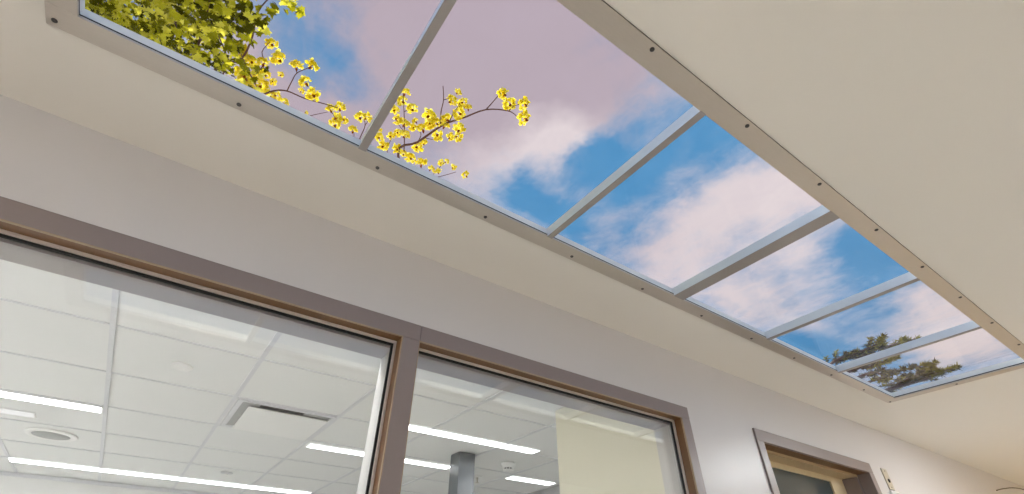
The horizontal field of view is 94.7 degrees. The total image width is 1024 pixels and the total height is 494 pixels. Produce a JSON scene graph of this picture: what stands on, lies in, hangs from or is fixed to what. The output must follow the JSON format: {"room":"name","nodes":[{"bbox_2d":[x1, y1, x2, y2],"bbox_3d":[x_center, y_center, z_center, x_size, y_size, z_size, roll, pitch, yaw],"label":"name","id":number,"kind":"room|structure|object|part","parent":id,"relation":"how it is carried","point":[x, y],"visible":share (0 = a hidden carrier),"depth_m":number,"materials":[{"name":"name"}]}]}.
{"room":"office corridor","nodes":[
{"label":"office corridor","id":0,"kind":"room"},
{"bbox_2d":[0,471,217,493],"bbox_3d":[-4.010,3.125,3.736,7.700,2.563,0.100,24,-44,-27],"label":"wall","id":1,"kind":"structure","parent":0,"point":[8,484],"depth_m":4.28,"materials":[{"name":"white paint"}]},
{"bbox_2d":[0,471,215,493],"bbox_3d":[-3.977,2.191,4.402,7.500,0.030,0.012,24,-44,-27],"label":"trim","id":2,"kind":"structure","parent":1,"relation":"attached to","point":[4,473],"depth_m":4.44,"materials":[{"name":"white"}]},
{"bbox_2d":[0,259,563,493],"bbox_3d":[-2.593,0.938,2.908,7.696,0.121,4.888,24,-44,-27],"label":"ceiling","id":3,"kind":"structure","parent":0,"point":[62,337],"depth_m":2.76,"materials":[{"name":"tile"}]},
{"bbox_2d":[0,407,36,417],"bbox_3d":[-3.486,0.844,2.688,1.210,0.006,0.115,24,-44,-27],"label":"recessed light","id":4,"kind":"object","parent":3,"relation":"in","point":[2,410],"visible":1,"depth_m":2.92,"materials":[{"name":"white plastic"}]},
{"bbox_2d":[24,428,77,441],"bbox_3d":[-3.204,1.310,3.282,0.300,0.015,0.300,24,-44,-27],"label":"ceiling speaker","id":5,"kind":"object","parent":3,"relation":"attached to","point":[42,433],"visible":1,"depth_m":3.26,"materials":[{"name":"white plastic"}]},
{"bbox_2d":[31,431,69,439],"bbox_3d":[-3.204,1.310,3.282,0.216,0.013,0.216,24,-44,-27],"label":"grille","id":6,"kind":"object","parent":5,"relation":"attached to","point":[48,435],"depth_m":3.26,"materials":[{"name":"grey"}]},
{"bbox_2d":[0,390,102,412],"bbox_3d":[-2.995,0.783,2.609,1.210,0.006,0.132,24,-44,-27],"label":"recessed light","id":7,"kind":"object","parent":3,"relation":"in","point":[4,394],"visible":1,"depth_m":2.76,"materials":[{"name":"white plastic"}]},
{"bbox_2d":[7,457,311,493],"bbox_3d":[-3.086,2.141,4.361,2.403,0.006,0.164,24,-44,-27],"label":"recessed light","id":8,"kind":"object","parent":3,"relation":"in","point":[11,459],"visible":1,"depth_m":4.25,"materials":[{"name":"white plastic"}]},
{"bbox_2d":[171,362,192,371],"bbox_3d":[-1.661,0.605,2.376,0.096,0.013,0.096,24,-44,-27],"label":"sprinkler cover","id":9,"kind":"object","parent":3,"relation":"attached to","point":[180,366],"visible":1,"depth_m":2.36,"materials":[{"name":"white plastic"}]},
{"bbox_2d":[221,471,232,474],"bbox_3d":[-2.528,2.009,4.179,0.100,0.021,0.100,24,-44,-27],"label":"round sensor","id":10,"kind":"object","parent":3,"relation":"attached to","point":[222,472],"visible":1,"depth_m":4.16,"materials":[{"name":"white plastic"}]},
{"bbox_2d":[220,398,337,439],"bbox_3d":[-1.517,1.131,3.053,0.580,0.020,0.602,24,-44,-27],"label":"ceiling vent","id":11,"kind":"object","parent":3,"relation":"in","point":[245,415],"visible":1,"depth_m":3.02,"materials":[{"name":"white metal"}]},
{"bbox_2d":[306,443,363,455],"bbox_3d":[-1.324,1.535,3.579,0.446,0.006,0.142,24,-44,-27],"label":"recessed light","id":12,"kind":"object","parent":3,"relation":"in","point":[361,453],"depth_m":3.57,"materials":[{"name":"white plastic"}]},
{"bbox_2d":[404,458,449,468],"bbox_3d":[-0.710,1.802,3.924,0.444,0.006,0.142,24,-44,-27],"label":"recessed light","id":13,"kind":"object","parent":3,"relation":"in","point":[410,461],"depth_m":3.94,"materials":[{"name":"white plastic"}]},
{"bbox_2d":[409,424,540,453],"bbox_3d":[-0.306,1.369,3.364,1.212,0.006,0.120,24,-44,-27],"label":"recessed light","id":14,"kind":"object","parent":3,"relation":"in","point":[416,428],"visible":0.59,"depth_m":3.37,"materials":[{"name":"white plastic"}]},
{"bbox_2d":[501,461,515,472],"bbox_3d":[-0.032,1.822,3.898,0.124,0.069,0.124,24,-44,-27],"label":"smoke detector","id":15,"kind":"object","parent":3,"relation":"attached to","point":[508,466],"visible":1,"depth_m":3.87,"materials":[{"name":"white plastic"}]},
{"bbox_2d":[504,476,555,485],"bbox_3d":[0.179,2.194,4.430,0.517,0.006,0.130,24,-44,-27],"label":"recessed light","id":16,"kind":"object","parent":3,"relation":"in","point":[516,478],"visible":1,"depth_m":4.41,"materials":[{"name":"white plastic"}]},
{"bbox_2d":[448,451,474,493],"bbox_3d":[-0.383,2.588,2.945,0.140,2.442,0.137,24,-44,-27],"label":"column","id":17,"kind":"structure","parent":0,"point":[462,464],"depth_m":3.56,"materials":[{"name":"metal"}]},
{"bbox_2d":[0,0,1023,486],"bbox_3d":[1.547,-0.114,1.483,12.400,0.035,2.505,24,-44,-27],"label":"ceiling","id":18,"kind":"structure","parent":0,"point":[912,111],"depth_m":1.25,"materials":[{"name":"white paint"}]},
{"bbox_2d":[44,0,1023,402],"bbox_3d":[0.826,0.035,1.667,3.918,0.044,0.708,24,-44,-27],"label":"skylight","id":19,"kind":"object","parent":18,"relation":"attached to","point":[70,16],"visible":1,"depth_m":1.35,"materials":[{"name":"metal"}]},
{"bbox_2d":[0,94,1023,493],"bbox_3d":[0.780,1.480,1.614,12.400,2.563,0.145,24,-44,-27],"label":"wall","id":20,"kind":"structure","parent":0,"point":[49,162],"depth_m":1.53,"materials":[{"name":"grey paint"}]},
{"bbox_2d":[0,196,421,493],"bbox_3d":[-0.876,0.592,0.810,1.367,1.377,0.150,24,-44,-27],"label":"window","id":21,"kind":"structure","parent":20,"relation":"in","point":[30,236],"depth_m":1.23,"materials":[{"name":"brown metal"}]},
{"bbox_3d":[-0.889,0.638,0.811,1.355,1.305,0.088,24,-44,-27],"label":"frame","id":22,"kind":"part","parent":21,"relation":"part of","materials":[{"name":"grey metal"}]},
{"bbox_2d":[400,326,705,493],"bbox_3d":[0.200,1.060,1.414,1.303,1.377,0.150,24,-44,-27],"label":"window","id":23,"kind":"structure","parent":20,"relation":"in","point":[439,352],"depth_m":1.80,"materials":[{"name":"brown metal"}]},
{"bbox_3d":[0.183,1.105,1.413,1.275,1.305,0.088,24,-44,-27],"label":"frame","id":24,"kind":"part","parent":23,"relation":"part of","materials":[{"name":"grey metal"}]},
{"bbox_2d":[752,428,881,493],"bbox_3d":[1.618,2.012,1.987,1.210,2.180,0.204,24,-44,-27],"label":"door","id":25,"kind":"structure","parent":20,"relation":"in","point":[791,466],"depth_m":2.62,"materials":[{"name":"wood"}]},
{"bbox_3d":[1.557,1.856,2.163,0.808,1.517,0.008,24,-44,-27],"label":"pane","id":26,"kind":"part","parent":25,"relation":"part of","materials":[{"name":"clear glass"}]},
{"bbox_2d":[880,468,894,490],"bbox_3d":[2.322,1.434,2.915,0.072,0.120,0.012,24,-44,-27],"label":"switch plate","id":27,"kind":"object","parent":20,"relation":"attached to","point":[884,472],"visible":1,"depth_m":2.91,"materials":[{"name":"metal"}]},
{"bbox_2d":[528,485,559,493],"bbox_3d":[-0.079,3.077,3.675,1.380,2.563,4.580,24,-44,-27],"label":"wall","id":28,"kind":"structure","parent":0,"point":[556,489],"depth_m":4.67,"materials":[{"name":"grey paint"}]},
{"bbox_2d":[555,407,664,493],"bbox_3d":[0.551,1.789,1.914,0.120,2.443,0.815,24,-44,-27],"label":"wall partition","id":29,"kind":"structure","parent":0,"point":[597,454],"depth_m":2.45,"materials":[{"name":"beige paint"}]},
{"label":"outside","id":30,"kind":"structure","parent":0,"visible":0},
{"bbox_2d":[85,0,530,178],"bbox_3d":[-3.134,0.109,3.147,6.533,6.622,3.864,0,-38,-1],"label":"maple tree","id":31,"kind":"object","parent":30,"point":[166,22],"visible":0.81,"depth_m":2.88,"materials":[{"name":"yellow plant"}]},
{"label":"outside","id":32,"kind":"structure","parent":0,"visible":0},
{"bbox_2d":[821,333,962,391],"bbox_3d":[5.822,3.661,8.456,2.991,7.503,4.385,24,-44,-27],"label":"pine tree","id":33,"kind":"object","parent":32,"point":[929,370],"visible":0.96,"depth_m":8.24,"materials":[{"name":"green plant"}]}
]}

